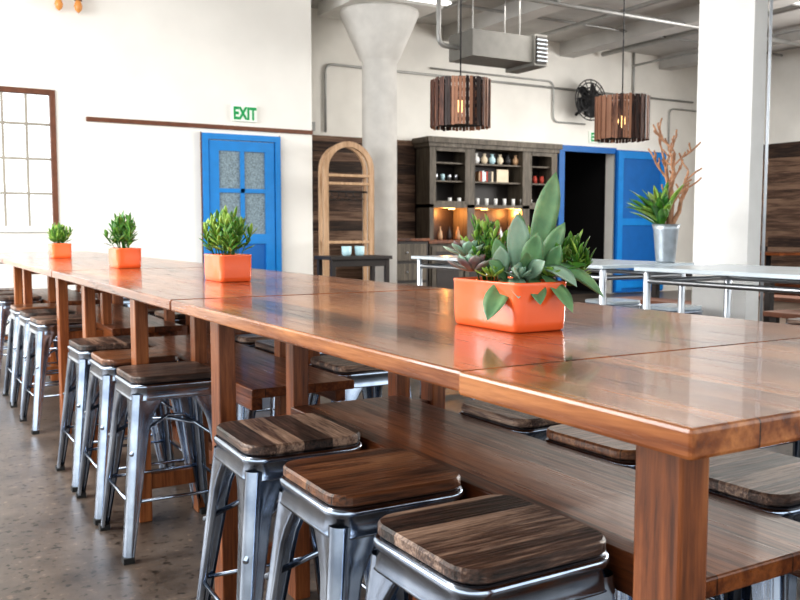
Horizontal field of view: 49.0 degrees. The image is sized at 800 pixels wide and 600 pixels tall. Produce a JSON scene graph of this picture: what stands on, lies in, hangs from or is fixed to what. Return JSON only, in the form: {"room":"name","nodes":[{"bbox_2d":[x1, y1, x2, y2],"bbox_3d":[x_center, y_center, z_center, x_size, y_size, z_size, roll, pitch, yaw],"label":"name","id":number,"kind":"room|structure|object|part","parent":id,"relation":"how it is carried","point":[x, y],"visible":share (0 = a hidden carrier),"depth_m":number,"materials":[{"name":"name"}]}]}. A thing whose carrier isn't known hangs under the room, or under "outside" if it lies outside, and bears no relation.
{"room":"restaurant dining area","nodes":[
{"label":"restaurant dining area","id":0,"kind":"room"},
{"bbox_2d":[0,0,312,333],"bbox_3d":[-5.435,-1.734,9.398,9.245,4.200,1.300,-3,5,-30],"label":"wall","id":1,"kind":"structure","parent":0,"point":[185,61],"depth_m":10.15,"materials":[{"name":"white paint"}]},
{"bbox_2d":[0,86,58,231],"bbox_3d":[-4.651,-1.483,9.142,2.080,1.540,0.130,-3,5,-30],"label":"window","id":2,"kind":"structure","parent":1,"relation":"in","point":[50,93],"depth_m":9.51,"materials":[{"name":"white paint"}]},
{"bbox_2d":[54,0,81,12],"bbox_3d":[-3.601,-3.283,9.503,0.400,0.330,0.164,-3,5,-30],"label":"wall lamp","id":3,"kind":"object","parent":1,"relation":"attached to","point":[58,3],"visible":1,"depth_m":9.49,"materials":[{"name":"orange glass"}]},
{"bbox_2d":[86,117,312,134],"bbox_3d":[-2.300,-2.069,10.443,2.755,0.050,0.030,-3,5,-30],"label":"trim","id":4,"kind":"structure","parent":1,"relation":"attached to","point":[91,119],"depth_m":10.36,"materials":[{"name":"brown wood"}]},
{"bbox_2d":[200,132,281,270],"bbox_3d":[-1.904,-0.877,10.709,1.014,2.282,0.138,-3,5,-30],"label":"door","id":5,"kind":"structure","parent":1,"relation":"in","point":[246,176],"depth_m":10.75,"materials":[{"name":"blue paint"}]},
{"bbox_2d":[231,104,256,122],"bbox_3d":[-1.892,-2.266,10.656,0.310,0.200,0.050,-3,5,-30],"label":"exit sign","id":6,"kind":"object","parent":1,"relation":"attached to","point":[240,113],"visible":1,"depth_m":10.63,"materials":[{"name":"white plastic"}]},
{"bbox_2d":[0,290,799,599],"bbox_3d":[1.918,0.703,5.896,18.200,0.100,15.100,-3,5,-30],"label":"floor","id":7,"kind":"structure","parent":0,"point":[52,548],"depth_m":3.28,"materials":[{"name":"concrete"}]},
{"bbox_2d":[0,288,22,340],"bbox_3d":[-3.367,0.215,7.480,0.420,0.620,0.420,-2,5,-28],"label":"metal bar stool","id":8,"kind":"object","parent":7,"relation":"on","point":[1,289],"visible":0.02,"depth_m":7.38,"materials":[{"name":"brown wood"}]},
{"bbox_2d":[0,291,32,347],"bbox_3d":[-3.135,0.246,7.084,0.420,0.620,0.420,-3,5,-31],"label":"metal bar stool","id":9,"kind":"object","parent":7,"relation":"on","point":[1,292],"visible":0.02,"depth_m":7.03,"materials":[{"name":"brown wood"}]},
{"bbox_2d":[0,294,49,377],"bbox_3d":[-2.902,0.278,6.689,0.420,0.620,0.420,-3,5,-31],"label":"metal bar stool","id":10,"kind":"object","parent":7,"relation":"on","point":[6,301],"visible":0.34,"depth_m":6.48,"materials":[{"name":"silver wood"}]},
{"bbox_2d":[2,303,58,404],"bbox_3d":[-2.416,0.344,5.863,0.420,0.620,0.420,-3,5,-30],"label":"metal bar stool","id":11,"kind":"object","parent":7,"relation":"on","point":[15,309],"visible":0.36,"depth_m":5.82,"materials":[{"name":"silver wood"}]},
{"bbox_2d":[10,308,76,417],"bbox_3d":[-2.183,0.376,5.468,0.420,0.620,0.420,-3,5,-31],"label":"metal bar stool","id":12,"kind":"object","parent":7,"relation":"on","point":[23,328],"visible":0.43,"depth_m":5.45,"materials":[{"name":"silver wood"}]},
{"bbox_2d":[19,314,81,434],"bbox_3d":[-1.950,0.407,5.072,0.420,0.620,0.420,-3,5,-32],"label":"metal bar stool","id":13,"kind":"object","parent":7,"relation":"on","point":[42,329],"visible":0.57,"depth_m":4.88,"materials":[{"name":"silver wood"}]},
{"bbox_2d":[0,251,122,383],"bbox_3d":[-2.861,0.084,7.238,0.960,0.920,2.068,-3,5,-30],"label":"table","id":14,"kind":"object","parent":7,"relation":"on","point":[48,294],"visible":0.2,"depth_m":6.53,"materials":[{"name":"brown wood"}]},
{"bbox_2d":[46,222,73,257],"bbox_3d":[-2.433,-0.430,6.270,0.180,0.259,0.289,-3,5,-30],"label":"potted plant","id":15,"kind":"object","parent":14,"relation":"on","point":[58,234],"visible":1,"depth_m":6.19,"materials":[{"name":"green plant"}]},
{"bbox_3d":[-2.434,-0.353,6.274,0.132,0.105,0.216,-3,5,-30],"label":"ceramic planter","id":16,"kind":"part","parent":15,"relation":"part of","materials":[{"name":"ceramic"}]},
{"bbox_2d":[32,288,99,304],"bbox_3d":[-2.828,0.200,7.250,0.380,0.507,1.700,-3,5,-30],"label":"shelf","id":17,"kind":"object","parent":14,"relation":"attached to","point":[74,297],"depth_m":6.71,"materials":[{"name":"brown wood"}]},
{"bbox_2d":[3,257,204,433],"bbox_3d":[-1.813,0.226,5.458,0.960,0.920,2.048,-3,5,-30],"label":"table","id":18,"kind":"object","parent":7,"relation":"on","point":[113,319],"visible":0.38,"depth_m":4.90,"materials":[{"name":"brown wood"}]},
{"bbox_2d":[103,210,140,267],"bbox_3d":[-1.470,-0.323,4.636,0.184,0.306,0.271,-3,5,-30],"label":"potted plant","id":19,"kind":"object","parent":18,"relation":"on","point":[122,231],"visible":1,"depth_m":4.59,"materials":[{"name":"green plant"}]},
{"bbox_3d":[-1.465,-0.225,4.668,0.132,0.105,0.216,-3,5,-30],"label":"ceramic planter","id":20,"kind":"part","parent":19,"relation":"part of","materials":[{"name":"ceramic"}]},
{"bbox_2d":[68,304,182,336],"bbox_3d":[-1.778,0.342,5.465,0.380,0.507,1.650,-3,5,-30],"label":"shelf","id":21,"kind":"object","parent":18,"relation":"attached to","point":[119,325],"depth_m":4.92,"materials":[{"name":"brown wood"}]},
{"bbox_2d":[55,335,164,492],"bbox_3d":[-1.328,0.492,4.015,0.420,0.620,0.420,-3,5,-31],"label":"metal bar stool","id":22,"kind":"object","parent":7,"relation":"on","point":[80,349],"visible":0.47,"depth_m":3.89,"materials":[{"name":"silver wood"}]},
{"bbox_2d":[95,293,129,306],"bbox_3d":[-2.289,0.249,7.047,0.420,0.620,0.420,-2,5,-28],"label":"metal bar stool","id":23,"kind":"object","parent":7,"relation":"on","point":[126,302],"visible":0.02,"depth_m":6.92,"materials":[{"name":"silver wood"}]},
{"bbox_2d":[76,347,193,525],"bbox_3d":[-1.080,0.525,3.594,0.420,0.620,0.420,-3,5,-30],"label":"metal bar stool","id":24,"kind":"object","parent":7,"relation":"on","point":[104,363],"visible":0.64,"depth_m":3.51,"materials":[{"name":"silver wood"}]},
{"bbox_2d":[148,308,163,315],"bbox_3d":[-1.581,0.345,5.843,0.420,0.620,0.420,-2,5,-28],"label":"metal bar stool","id":25,"kind":"object","parent":7,"relation":"on","point":[150,311],"visible":0.02,"depth_m":5.64,"materials":[{"name":"brown wood"}]},
{"bbox_2d":[98,361,238,564],"bbox_3d":[-0.847,0.557,3.198,0.420,0.620,0.420,-3,5,-30],"label":"metal bar stool","id":26,"kind":"object","parent":7,"relation":"on","point":[140,389],"visible":0.88,"depth_m":3.08,"materials":[{"name":"silver wood"}]},
{"bbox_2d":[154,310,185,324],"bbox_3d":[-1.328,0.380,5.413,0.420,0.620,0.420,-3,5,-31],"label":"metal bar stool","id":27,"kind":"object","parent":7,"relation":"on","point":[180,318],"visible":0.05,"depth_m":5.24,"materials":[{"name":"brown wood"}]},
{"bbox_2d":[52,268,446,522],"bbox_3d":[-0.768,0.368,3.683,0.960,0.920,2.058,-3,5,-30],"label":"table","id":28,"kind":"object","parent":7,"relation":"on","point":[260,374],"visible":0.56,"depth_m":3.36,"materials":[{"name":"brown wood"}]},
{"bbox_2d":[199,205,257,281],"bbox_3d":[-0.676,-0.225,3.449,0.196,0.298,0.297,-3,5,-30],"label":"potted plant","id":29,"kind":"object","parent":28,"relation":"on","point":[230,266],"visible":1,"depth_m":3.39,"materials":[{"name":"green plant"}]},
{"bbox_3d":[-0.680,-0.129,3.462,0.132,0.105,0.216,-3,5,-30],"label":"ceramic planter","id":30,"kind":"part","parent":29,"relation":"part of","materials":[{"name":"ceramic"}]},
{"bbox_2d":[148,334,353,463],"bbox_3d":[-0.735,0.484,3.694,0.380,0.507,1.630,-3,5,-30],"label":"shelf","id":31,"kind":"object","parent":28,"relation":"attached to","point":[260,374],"depth_m":3.27,"materials":[{"name":"brown wood"}]},
{"bbox_2d":[235,334,269,419],"bbox_3d":[-0.670,0.469,4.296,0.420,0.620,0.420,-2,5,-28],"label":"metal bar stool","id":32,"kind":"object","parent":7,"relation":"on","point":[249,340],"visible":0.09,"depth_m":4.09,"materials":[{"name":"brown wood"}]},
{"bbox_2d":[245,339,326,418],"bbox_3d":[-0.468,0.497,3.952,0.420,0.620,0.420,-3,5,-30],"label":"metal bar stool","id":33,"kind":"object","parent":7,"relation":"on","point":[267,345],"visible":0.06,"depth_m":3.87,"materials":[{"name":"brown wood"}]},
{"bbox_2d":[196,413,376,599],"bbox_3d":[-0.285,0.633,2.244,0.420,0.620,0.420,-2,5,-28],"label":"metal bar stool","id":34,"kind":"object","parent":7,"relation":"on","point":[256,451],"visible":0.55,"depth_m":2.12,"materials":[{"name":"silver wood"}]},
{"bbox_2d":[318,141,373,279],"bbox_3d":[-0.684,-0.877,11.100,0.710,2.220,0.200,-3,5,-30],"label":"shelf","id":35,"kind":"object","parent":7,"relation":"on","point":[360,151],"visible":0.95,"depth_m":11.00,"materials":[{"name":"brown wood"}]},
{"bbox_2d":[314,255,391,281],"bbox_3d":[-0.546,-0.110,10.283,0.800,0.820,0.450,-3,5,-30],"label":"side table","id":36,"kind":"object","parent":7,"relation":"on","point":[372,261],"visible":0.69,"depth_m":10.12,"materials":[{"name":"black wood"}]},
{"bbox_2d":[341,246,351,255],"bbox_3d":[-0.620,-0.567,10.174,0.120,0.110,0.120,-3,5,-30],"label":"ceramic cup","id":37,"kind":"object","parent":36,"relation":"on","point":[346,250],"visible":1,"depth_m":10.13,"materials":[{"name":"white ceramic"}]},
{"bbox_2d":[354,246,364,255],"bbox_3d":[-0.473,-0.574,10.260,0.120,0.110,0.120,-3,5,-30],"label":"ceramic cup","id":38,"kind":"object","parent":36,"relation":"on","point":[359,250],"visible":1,"depth_m":10.21,"materials":[{"name":"white ceramic"}]},
{"bbox_2d":[308,355,411,404],"bbox_3d":[-0.164,0.538,3.436,0.420,0.620,0.420,-3,5,-30],"label":"metal bar stool","id":39,"kind":"object","parent":7,"relation":"on","point":[369,380],"visible":0.16,"depth_m":3.28,"materials":[{"name":"silver wood"}]},
{"bbox_2d":[264,447,463,599],"bbox_3d":[-0.063,0.663,1.865,0.420,0.620,0.420,-3,5,-29],"label":"metal bar stool","id":40,"kind":"object","parent":7,"relation":"on","point":[344,497],"visible":0.7,"depth_m":1.75,"materials":[{"name":"brown wood"}]},
{"bbox_2d":[317,0,443,282],"bbox_3d":[-0.276,-1.934,11.895,1.240,4.200,1.240,-3,5,-30],"label":"concrete column","id":41,"kind":"structure","parent":7,"relation":"on","point":[379,31],"depth_m":11.64,"materials":[{"name":"white concrete"}]},
{"bbox_2d":[397,238,429,285],"bbox_3d":[0.024,-0.396,12.733,0.680,1.000,0.514,-3,5,-30],"label":"sideboard","id":42,"kind":"object","parent":7,"relation":"on","point":[406,247],"visible":0.48,"depth_m":12.53,"materials":[{"name":"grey wood"}]},
{"bbox_2d":[171,289,799,599],"bbox_3d":[0.236,0.504,1.976,0.974,0.920,1.889,-3,5,-30],"label":"table","id":43,"kind":"object","parent":7,"relation":"on","point":[686,390],"visible":0.68,"depth_m":1.54,"materials":[{"name":"brown wood"}]},
{"bbox_2d":[443,172,603,332],"bbox_3d":[0.246,-0.103,1.807,0.311,0.317,0.264,0,5,-2],"label":"potted succulent","id":44,"kind":"object","parent":43,"relation":"on","point":[531,300],"visible":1,"depth_m":1.75,"materials":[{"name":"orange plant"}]},
{"bbox_2d":[291,395,799,599],"bbox_3d":[0.245,0.617,2.029,0.380,0.507,1.665,-3,5,-30],"label":"shelf","id":45,"kind":"object","parent":43,"relation":"attached to","point":[747,545],"depth_m":1.84,"materials":[{"name":"brown wood"}]},
{"bbox_2d":[412,136,562,288],"bbox_3d":[1.387,-1.212,13.659,2.530,2.480,0.470,-3,5,-30],"label":"hutch","id":46,"kind":"object","parent":7,"relation":"on","point":[456,179],"visible":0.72,"depth_m":13.41,"materials":[{"name":"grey wood"}]},
{"bbox_2d":[365,494,615,599],"bbox_3d":[0.150,0.692,1.504,0.420,0.620,0.420,-3,5,-31],"label":"metal bar stool","id":47,"kind":"object","parent":7,"relation":"on","point":[487,547],"visible":1,"depth_m":1.41,"materials":[{"name":"brown wood"}]},
{"bbox_2d":[459,400,559,439],"bbox_3d":[0.367,0.610,2.533,0.420,0.620,0.420,-3,5,-32],"label":"metal bar stool","id":48,"kind":"object","parent":7,"relation":"on","point":[533,426],"visible":0.07,"depth_m":2.37,"materials":[{"name":"brown wood"}]},
{"bbox_2d":[411,255,693,312],"bbox_3d":[0.939,0.175,6.091,0.750,0.920,2.100,-3,5,-30],"label":"table","id":49,"kind":"object","parent":7,"relation":"on","point":[603,266],"visible":0.19,"depth_m":5.36,"materials":[{"name":"metal"}]},
{"bbox_2d":[627,118,701,262],"bbox_3d":[1.583,-0.672,5.355,0.452,0.886,0.386,3,5,30],"label":"arrangement","id":50,"kind":"object","parent":49,"relation":"on","point":[659,209],"visible":1,"depth_m":5.35,"materials":[{"name":"plant"}]},
{"bbox_2d":[585,298,640,308],"bbox_3d":[1.528,0.306,6.332,0.420,0.620,0.420,-3,5,-30],"label":"metal bar stool","id":51,"kind":"object","parent":7,"relation":"on","point":[621,302],"visible":0.12,"depth_m":6.22,"materials":[{"name":"metal"}]},
{"bbox_2d":[543,424,723,599],"bbox_3d":[0.560,0.636,2.206,0.420,0.620,0.420,-3,5,-32],"label":"metal bar stool","id":52,"kind":"object","parent":7,"relation":"on","point":[612,450],"visible":0.22,"depth_m":2.08,"materials":[{"name":"brown wood"}]},
{"bbox_2d":[613,296,691,307],"bbox_3d":[2.583,0.244,8.111,0.320,0.460,1.400,-3,5,-30],"label":"wooden bench","id":53,"kind":"object","parent":7,"relation":"on","point":[653,300],"visible":0.14,"depth_m":8.28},
{"bbox_2d":[641,303,702,314],"bbox_3d":[1.807,0.344,5.859,0.420,0.620,0.420,-3,5,-30],"label":"metal bar stool","id":54,"kind":"object","parent":7,"relation":"on","point":[669,307],"visible":0.16,"depth_m":5.74,"materials":[{"name":"metal"}]},
{"bbox_2d":[651,274,774,321],"bbox_3d":[3.200,0.071,8.461,0.850,0.750,1.500,-3,5,-30],"label":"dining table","id":55,"kind":"object","parent":7,"relation":"on","point":[655,288],"visible":0.03,"depth_m":7.71,"materials":[{"name":"brown wood"}]},
{"bbox_2d":[634,264,799,317],"bbox_3d":[2.138,0.338,4.053,0.750,0.920,2.160,-3,5,-30],"label":"table","id":56,"kind":"object","parent":7,"relation":"on","point":[726,272],"visible":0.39,"depth_m":4.56,"materials":[{"name":"metal"}]},
{"bbox_2d":[709,448,799,599],"bbox_3d":[0.757,0.663,1.871,0.420,0.620,0.420,-3,5,-32],"label":"metal bar stool","id":57,"kind":"object","parent":7,"relation":"on","point":[761,479],"visible":0.25,"depth_m":1.74,"materials":[{"name":"brown wood"}]},
{"bbox_2d":[758,293,799,302],"bbox_3d":[3.791,0.188,8.818,0.320,0.460,1.400,-3,5,-30],"label":"wooden bench","id":58,"kind":"object","parent":7,"relation":"on","point":[782,298],"visible":0.05,"depth_m":8.59,"materials":[{"name":"brown wood"}]},
{"bbox_2d":[759,237,799,294],"bbox_3d":[6.686,-0.569,14.591,0.540,0.950,1.600,-3,5,-30],"label":"bench","id":59,"kind":"object","parent":7,"relation":"on","point":[775,244],"visible":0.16,"depth_m":15.01,"materials":[{"name":"brown wood"}]},
{"bbox_2d":[760,251,799,265],"bbox_3d":[5.971,-0.396,14.242,0.700,0.760,0.900,-3,5,-30],"label":"dining table","id":60,"kind":"object","parent":7,"relation":"on","point":[768,254],"visible":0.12,"depth_m":14.01,"materials":[{"name":"brown wood"}]},
{"bbox_2d":[760,440,799,457],"bbox_3d":[1.690,0.525,3.595,0.420,0.620,0.420,-3,5,-30],"label":"metal bar stool","id":61,"kind":"object","parent":7,"relation":"on","point":[796,444],"visible":0.04,"depth_m":3.85,"materials":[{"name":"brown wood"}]},
{"bbox_2d":[763,309,799,322],"bbox_3d":[3.444,0.361,6.650,0.320,0.460,1.400,-3,5,-30],"label":"wooden bench","id":62,"kind":"object","parent":7,"relation":"on","point":[775,315],"visible":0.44,"depth_m":7.08,"materials":[{"name":"brown wood"}]},
{"bbox_2d":[786,318,799,324],"bbox_3d":[2.363,0.420,4.914,0.420,0.620,0.420,-3,5,-30],"label":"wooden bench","id":63,"kind":"object","parent":7,"relation":"on","point":[794,321],"visible":0.12,"depth_m":4.90,"materials":[{"name":"brown wood"}]},
{"bbox_2d":[311,8,697,293],"bbox_3d":[2.135,-2.139,14.461,8.955,4.200,0.200,-3,5,-30],"label":"wall","id":64,"kind":"structure","parent":0,"point":[519,113],"depth_m":14.31,"materials":[{"name":"white paint"}]},
{"bbox_2d":[312,135,556,279],"bbox_3d":[0.475,-1.178,13.422,4.945,2.450,0.030,-3,5,-30],"label":"wood panelling","id":65,"kind":"object","parent":64,"relation":"attached to","point":[345,216],"depth_m":12.68,"materials":[{"name":"brown wood"}]},
{"bbox_2d":[324,52,696,142],"bbox_3d":[2.089,-3.371,14.185,8.614,1.700,0.036,-3,5,-30],"label":"conduit","id":66,"kind":"object","parent":64,"relation":"attached to","point":[329,64],"visible":0.46,"depth_m":14.01,"materials":[{"name":"grey metal"}]},
{"bbox_2d":[575,79,604,120],"bbox_3d":[3.056,-3.302,14.572,0.680,0.680,0.404,-3,5,-30],"label":"wall fan","id":67,"kind":"object","parent":64,"relation":"attached to","point":[585,103],"visible":0.77,"depth_m":14.41,"materials":[{"name":"black metal"}]},
{"bbox_2d":[588,131,602,143],"bbox_3d":[3.352,-2.777,14.981,0.320,0.190,0.050,-3,5,-30],"label":"exit sign","id":68,"kind":"object","parent":64,"relation":"attached to","point":[590,133],"visible":0.38,"depth_m":14.91,"materials":[{"name":"white plastic"}]},
{"bbox_2d":[556,145,665,292],"bbox_3d":[3.680,-1.367,15.276,2.430,2.530,0.170,-3,5,-30],"label":"door","id":69,"kind":"structure","parent":64,"relation":"in","point":[637,172],"depth_m":15.39,"materials":[{"name":"blue paint"}]},
{"bbox_2d":[453,276,566,332],"bbox_3d":[0.224,0.006,1.819,0.132,0.098,0.237,-3,5,-30],"label":"ceramic planter","id":70,"kind":"object","parent":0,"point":[521,312],"depth_m":1.73,"materials":[{"name":"ceramic"}]},
{"bbox_2d":[311,0,799,56],"bbox_3d":[1.918,-3.609,5.551,18.200,0.150,15.100,-3,5,-30],"label":"ceiling","id":71,"kind":"structure","parent":0,"point":[450,15],"depth_m":12.94,"materials":[{"name":"paint"}]},
{"bbox_2d":[412,0,435,3],"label":"fluorescent light","id":72,"kind":"object","parent":71,"relation":"attached to","point":[426,1],"depth_m":10.87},
{"bbox_2d":[441,0,455,5],"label":"fluorescent light","id":73,"kind":"object","parent":71,"relation":"attached to","point":[445,2],"depth_m":10.97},
{"bbox_2d":[430,0,490,130],"bbox_3d":[0.491,-2.524,7.066,0.491,2.255,0.492,-3,5,-30],"label":"pendant lamp","id":74,"kind":"object","parent":71,"relation":"hanging from","point":[446,100],"visible":1,"depth_m":6.95,"materials":[{"name":"brown wood"}]},
{"bbox_2d":[436,0,547,73],"bbox_3d":[1.068,-3.398,10.630,1.400,1.080,0.615,-3,5,-30],"label":"heater","id":75,"kind":"object","parent":71,"relation":"hanging from","point":[517,54],"depth_m":10.56,"materials":[{"name":"grey metal"}]},
{"bbox_2d":[443,0,590,41],"bbox_3d":[2.532,-3.813,10.432,0.300,0.220,6.900,-3,5,-30],"label":"ceiling beam","id":76,"kind":"structure","parent":71,"relation":"attached to","point":[486,20],"depth_m":12.08,"materials":[{"name":"grey concrete"}]},
{"bbox_2d":[417,0,799,66],"bbox_3d":[3.725,-3.823,11.366,8.600,0.190,6.300,-3,5,-30],"label":"ceiling pipe","id":77,"kind":"object","parent":71,"relation":"hanging from","point":[607,13],"depth_m":12.21,"materials":[{"name":"grey metal"}]},
{"bbox_2d":[594,0,649,142],"bbox_3d":[2.035,-2.591,7.970,0.491,2.265,0.492,-3,5,-30],"label":"pendant lamp","id":78,"kind":"object","parent":71,"relation":"hanging from","point":[612,122],"visible":1,"depth_m":7.85,"materials":[{"name":"brown wood"}]},
{"bbox_2d":[560,0,799,57],"bbox_3d":[4.516,-3.906,11.592,0.300,0.220,6.900,-3,5,-30],"label":"ceiling beam","id":79,"kind":"structure","parent":71,"relation":"attached to","point":[641,30],"depth_m":13.13,"materials":[{"name":"white paint"}]},
{"bbox_2d":[659,25,799,70],"bbox_3d":[6.500,-3.999,12.753,0.300,0.220,6.900,-3,5,-30],"label":"ceiling beam","id":80,"kind":"structure","parent":71,"relation":"attached to","point":[691,60],"depth_m":15.04,"materials":[{"name":"grey concrete"}]},
{"bbox_2d":[564,152,605,294],"bbox_3d":[2.746,-1.444,15.807,1.600,2.800,1.400,-3,5,-30],"label":"doorway","id":81,"kind":"structure","parent":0,"point":[584,189],"depth_m":16.03,"materials":[{"name":"paint"}]},
{"bbox_2d":[692,0,772,320],"bbox_3d":[2.228,-1.452,5.864,0.156,4.200,0.471,-3,5,-30],"label":"pillar","id":82,"kind":"structure","parent":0,"point":[732,44],"depth_m":5.80,"materials":[{"name":"paint"}]},
{"bbox_2d":[764,47,799,144],"bbox_3d":[9.731,-1.797,10.178,0.200,4.200,14.900,-3,5,-30],"label":"wall","id":83,"kind":"structure","parent":0,"point":[784,115],"depth_m":15.13,"materials":[{"name":"white paint"}]},
{"bbox_2d":[760,141,799,295],"bbox_3d":[8.249,-1.192,12.524,0.030,2.620,9.350,-3,5,-30],"label":"wood panelling","id":84,"kind":"object","parent":83,"relation":"attached to","point":[783,175],"depth_m":15.21,"materials":[{"name":"brown wood"}]}
]}

